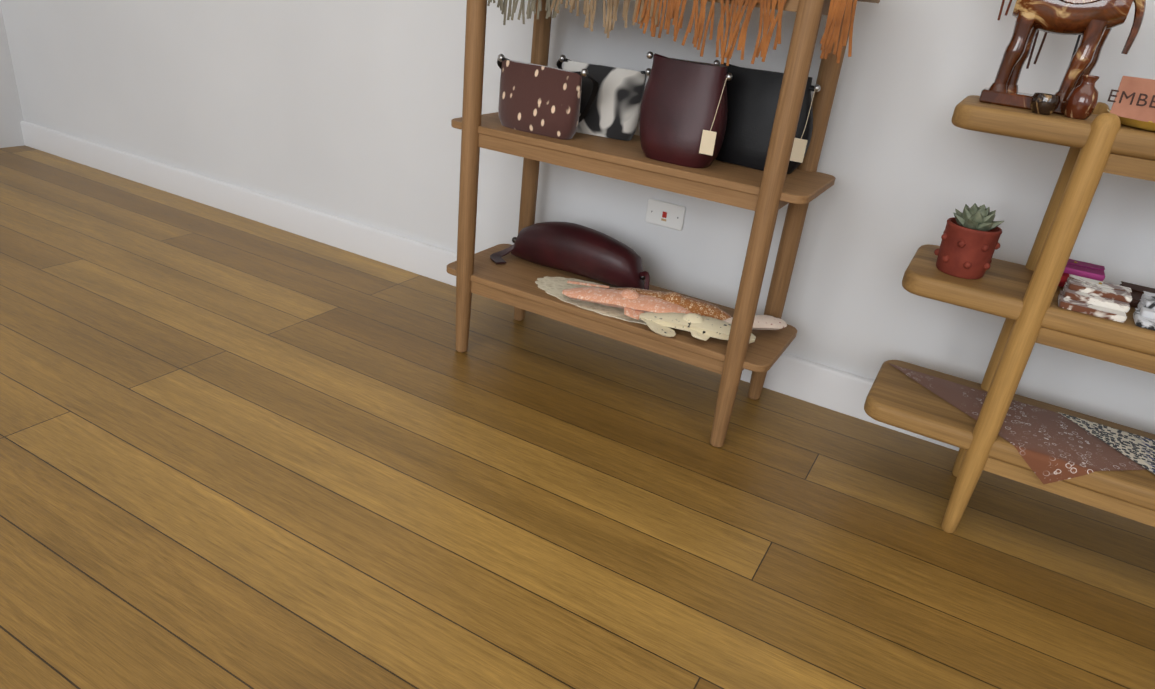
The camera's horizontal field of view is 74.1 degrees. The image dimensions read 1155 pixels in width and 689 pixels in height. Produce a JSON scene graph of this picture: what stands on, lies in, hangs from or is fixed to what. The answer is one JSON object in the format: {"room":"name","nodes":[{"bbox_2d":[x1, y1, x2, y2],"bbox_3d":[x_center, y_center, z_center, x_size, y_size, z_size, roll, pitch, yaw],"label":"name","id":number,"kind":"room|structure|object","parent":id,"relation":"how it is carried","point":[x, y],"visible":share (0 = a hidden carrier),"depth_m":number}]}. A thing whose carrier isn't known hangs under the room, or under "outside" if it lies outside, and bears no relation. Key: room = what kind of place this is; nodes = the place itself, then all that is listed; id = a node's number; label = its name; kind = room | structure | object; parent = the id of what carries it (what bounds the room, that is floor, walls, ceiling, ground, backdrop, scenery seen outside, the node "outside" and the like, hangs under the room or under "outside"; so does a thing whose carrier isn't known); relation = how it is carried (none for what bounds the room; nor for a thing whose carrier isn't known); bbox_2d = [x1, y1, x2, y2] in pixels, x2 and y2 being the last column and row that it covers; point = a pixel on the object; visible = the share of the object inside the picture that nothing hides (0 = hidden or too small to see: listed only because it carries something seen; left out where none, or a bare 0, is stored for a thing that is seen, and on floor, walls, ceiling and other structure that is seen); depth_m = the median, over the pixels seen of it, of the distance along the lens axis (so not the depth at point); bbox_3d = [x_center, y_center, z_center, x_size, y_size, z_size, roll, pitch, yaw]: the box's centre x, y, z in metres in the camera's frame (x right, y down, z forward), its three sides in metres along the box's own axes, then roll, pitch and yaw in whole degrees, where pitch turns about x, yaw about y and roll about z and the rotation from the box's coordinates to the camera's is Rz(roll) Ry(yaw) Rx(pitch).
{"room":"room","nodes":[
{"label":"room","id":0,"kind":"room"},
{"bbox_2d":[0,5,24,147],"bbox_3d":[-4.048,-1.297,0.060,0.120,3.300,7.000,19,28,24],"label":"wall","id":1,"kind":"structure","parent":0,"point":[11,119],"depth_m":3.37},
{"bbox_2d":[0,145,1154,688],"bbox_3d":[-0.297,1.580,-1.098,9.240,0.100,7.120,19,28,24],"label":"floor","id":2,"kind":"structure","parent":0,"point":[236,451],"depth_m":1.50},
{"bbox_2d":[446,0,879,446],"bbox_3d":[0.130,-0.723,1.650,0.941,1.782,0.374,19,28,24],"label":"shelf unit","id":3,"kind":"object","parent":2,"relation":"on","point":[769,191],"visible":0.88,"depth_m":1.73},
{"bbox_2d":[487,0,559,24],"bbox_3d":[-0.052,-0.819,1.720,0.209,0.199,0.281,19,28,24],"label":"bag","id":4,"kind":"object","parent":3,"relation":"on","point":[503,7],"visible":1,"depth_m":1.64},
{"bbox_2d":[497,54,598,139],"bbox_3d":[-0.079,-0.583,1.798,0.285,0.159,0.109,20,29,27],"label":"pouch","id":5,"kind":"object","parent":3,"relation":"on","point":[540,99],"visible":0.98,"depth_m":1.76},
{"bbox_2d":[490,221,649,289],"bbox_3d":[-0.012,-0.243,2.006,0.467,0.129,0.157,19,28,24],"label":"sling bag","id":6,"kind":"object","parent":3,"relation":"on","point":[580,250],"visible":0.94,"depth_m":1.97},
{"bbox_2d":[535,276,670,327],"bbox_3d":[0.082,-0.109,1.902,0.430,0.002,0.182,19,28,24],"label":"mat","id":7,"kind":"object","parent":3,"relation":"on","point":[555,286],"visible":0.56,"depth_m":1.89},
{"bbox_2d":[562,280,691,319],"bbox_3d":[0.125,-0.107,1.834,0.346,0.048,0.127,19,28,24],"label":"toy crocodile","id":8,"kind":"object","parent":7,"relation":"on","point":[633,304],"visible":0.92,"depth_m":1.81},
{"bbox_2d":[606,287,730,320],"bbox_3d":[0.216,-0.105,1.844,0.336,0.051,0.072,13,26,13],"label":"toy crocodile","id":9,"kind":"object","parent":7,"relation":"on","point":[699,307],"visible":0.44,"depth_m":1.81},
{"bbox_2d":[556,55,650,140],"bbox_3d":[0.065,-0.599,1.854,0.274,0.169,0.107,17,27,20],"label":"pouch","id":10,"kind":"object","parent":3,"relation":"on","point":[613,112],"visible":0.77,"depth_m":1.81},
{"bbox_2d":[550,0,657,37],"bbox_3d":[0.122,-0.763,1.639,0.250,0.195,0.280,19,28,24],"label":"bag","id":11,"kind":"object","parent":3,"relation":"on","point":[588,8],"visible":1,"depth_m":1.55},
{"bbox_2d":[639,51,732,167],"bbox_3d":[0.226,-0.502,1.639,0.204,0.213,0.114,19,28,24],"label":"bag","id":12,"kind":"object","parent":3,"relation":"on","point":[683,114],"visible":1,"depth_m":1.60},
{"bbox_2d":[639,312,755,342],"bbox_3d":[0.268,-0.043,1.747,0.267,0.047,0.137,19,28,24],"label":"toy crocodile","id":13,"kind":"object","parent":3,"relation":"on","point":[698,326],"visible":0.88,"depth_m":1.74},
{"bbox_2d":[634,0,856,65],"bbox_3d":[0.369,-0.671,1.526,0.435,0.212,0.282,19,28,24],"label":"fringe","id":14,"kind":"object","parent":3,"relation":"on","point":[836,13],"visible":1,"depth_m":1.43},
{"bbox_2d":[723,315,786,329],"bbox_3d":[0.412,-0.055,1.804,0.149,0.038,0.128,19,28,24],"label":"roll","id":15,"kind":"object","parent":3,"relation":"on","point":[764,322],"visible":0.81,"depth_m":1.78},
{"bbox_2d":[713,60,820,173],"bbox_3d":[0.397,-0.498,1.678,0.249,0.208,0.083,19,28,24],"label":"bag","id":16,"kind":"object","parent":3,"relation":"on","point":[752,98],"visible":0.71,"depth_m":1.65},
{"bbox_2d":[864,95,1154,532],"bbox_3d":[1.281,0.109,1.292,1.420,0.832,0.283,19,28,24],"label":"shelf unit","id":17,"kind":"object","parent":2,"relation":"on","point":[1023,299],"visible":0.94,"depth_m":1.39},
{"bbox_2d":[934,203,1003,278],"bbox_3d":[0.741,-0.199,1.445,0.106,0.131,0.103,19,28,24],"label":"succulent pot","id":18,"kind":"object","parent":17,"relation":"on","point":[969,244],"visible":1,"depth_m":1.42},
{"bbox_2d":[889,363,1146,483],"bbox_3d":[0.928,0.199,1.516,0.660,0.056,0.225,19,28,24],"label":"scarf","id":19,"kind":"object","parent":17,"relation":"on","point":[1050,446],"visible":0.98,"depth_m":1.49},
{"bbox_2d":[1030,92,1060,114],"bbox_3d":[0.784,-0.404,1.286,0.043,0.031,0.042,19,28,24],"label":"cup","id":20,"kind":"object","parent":17,"relation":"on","point":[1044,103],"visible":1,"depth_m":1.27},
{"bbox_2d":[979,0,1145,114],"bbox_3d":[0.803,-0.569,1.298,0.271,0.319,0.084,19,28,24],"label":"horse figurine","id":21,"kind":"object","parent":17,"relation":"on","point":[1093,23],"visible":0.96,"depth_m":1.29},
{"bbox_2d":[1063,74,1099,119],"bbox_3d":[0.840,-0.411,1.270,0.045,0.068,0.044,19,28,24],"label":"bud vase","id":22,"kind":"object","parent":17,"relation":"on","point":[1081,100],"visible":1,"depth_m":1.26},
{"bbox_2d":[1056,411,1154,473],"bbox_3d":[1.211,0.318,1.391,0.640,0.109,0.228,19,28,24],"label":"scarf","id":23,"kind":"object","parent":17,"relation":"on","point":[1139,450],"visible":1,"depth_m":1.50},
{"bbox_2d":[1058,259,1154,330],"bbox_3d":[1.268,0.004,1.250,0.920,0.042,0.222,19,28,24],"label":"wallet","id":24,"kind":"object","parent":17,"relation":"on","point":[1087,290],"visible":0.77,"depth_m":1.35},
{"bbox_2d":[1108,110,1154,131],"bbox_3d":[1.030,-0.338,1.226,0.315,0.014,0.185,19,28,24],"label":"brass tray","id":25,"kind":"object","parent":17,"relation":"on","point":[1142,125],"visible":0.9,"depth_m":1.21},
{"bbox_2d":[1108,76,1154,122],"bbox_3d":[1.011,-0.389,1.259,0.237,0.074,0.005,19,6,24],"label":"sign","id":26,"kind":"object","parent":25,"relation":"on","point":[1134,98],"visible":1,"depth_m":1.29},
{"bbox_2d":[0,0,1154,433],"bbox_3d":[1.594,-1.092,1.005,9.000,3.300,0.120,19,28,24],"label":"wall","id":27,"kind":"structure","parent":0,"point":[346,108],"depth_m":2.05},
{"bbox_2d":[20,121,958,450],"bbox_3d":[1.394,0.364,1.631,9.000,0.108,0.016,19,28,24],"label":"baseboard","id":28,"kind":"structure","parent":27,"relation":"attached to","point":[820,385],"depth_m":2.68},
{"bbox_2d":[645,198,685,230],"bbox_3d":[0.235,-0.348,2.049,0.108,0.066,0.010,19,28,24],"label":"light switch","id":29,"kind":"object","parent":27,"relation":"attached to","point":[665,214],"visible":1,"depth_m":2.04},
{"bbox_3d":[0.969,-1.108,1.272,0.244,0.442,0.048,19,28,24],"label":"rack","id":30,"kind":"object","parent":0,"visible":0},
{"bbox_2d":[997,0,1047,68],"bbox_3d":[0.897,-0.893,1.364,0.129,0.753,0.018,19,28,24],"label":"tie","id":31,"kind":"object","parent":30,"relation":"hanging from","point":[1035,39],"depth_m":1.50},
{"bbox_2d":[1071,35,1080,57],"bbox_3d":[0.993,-0.851,1.322,0.054,0.773,0.020,16,27,19],"label":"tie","id":32,"kind":"object","parent":30,"relation":"hanging from","point":[1077,42],"depth_m":1.46}
]}

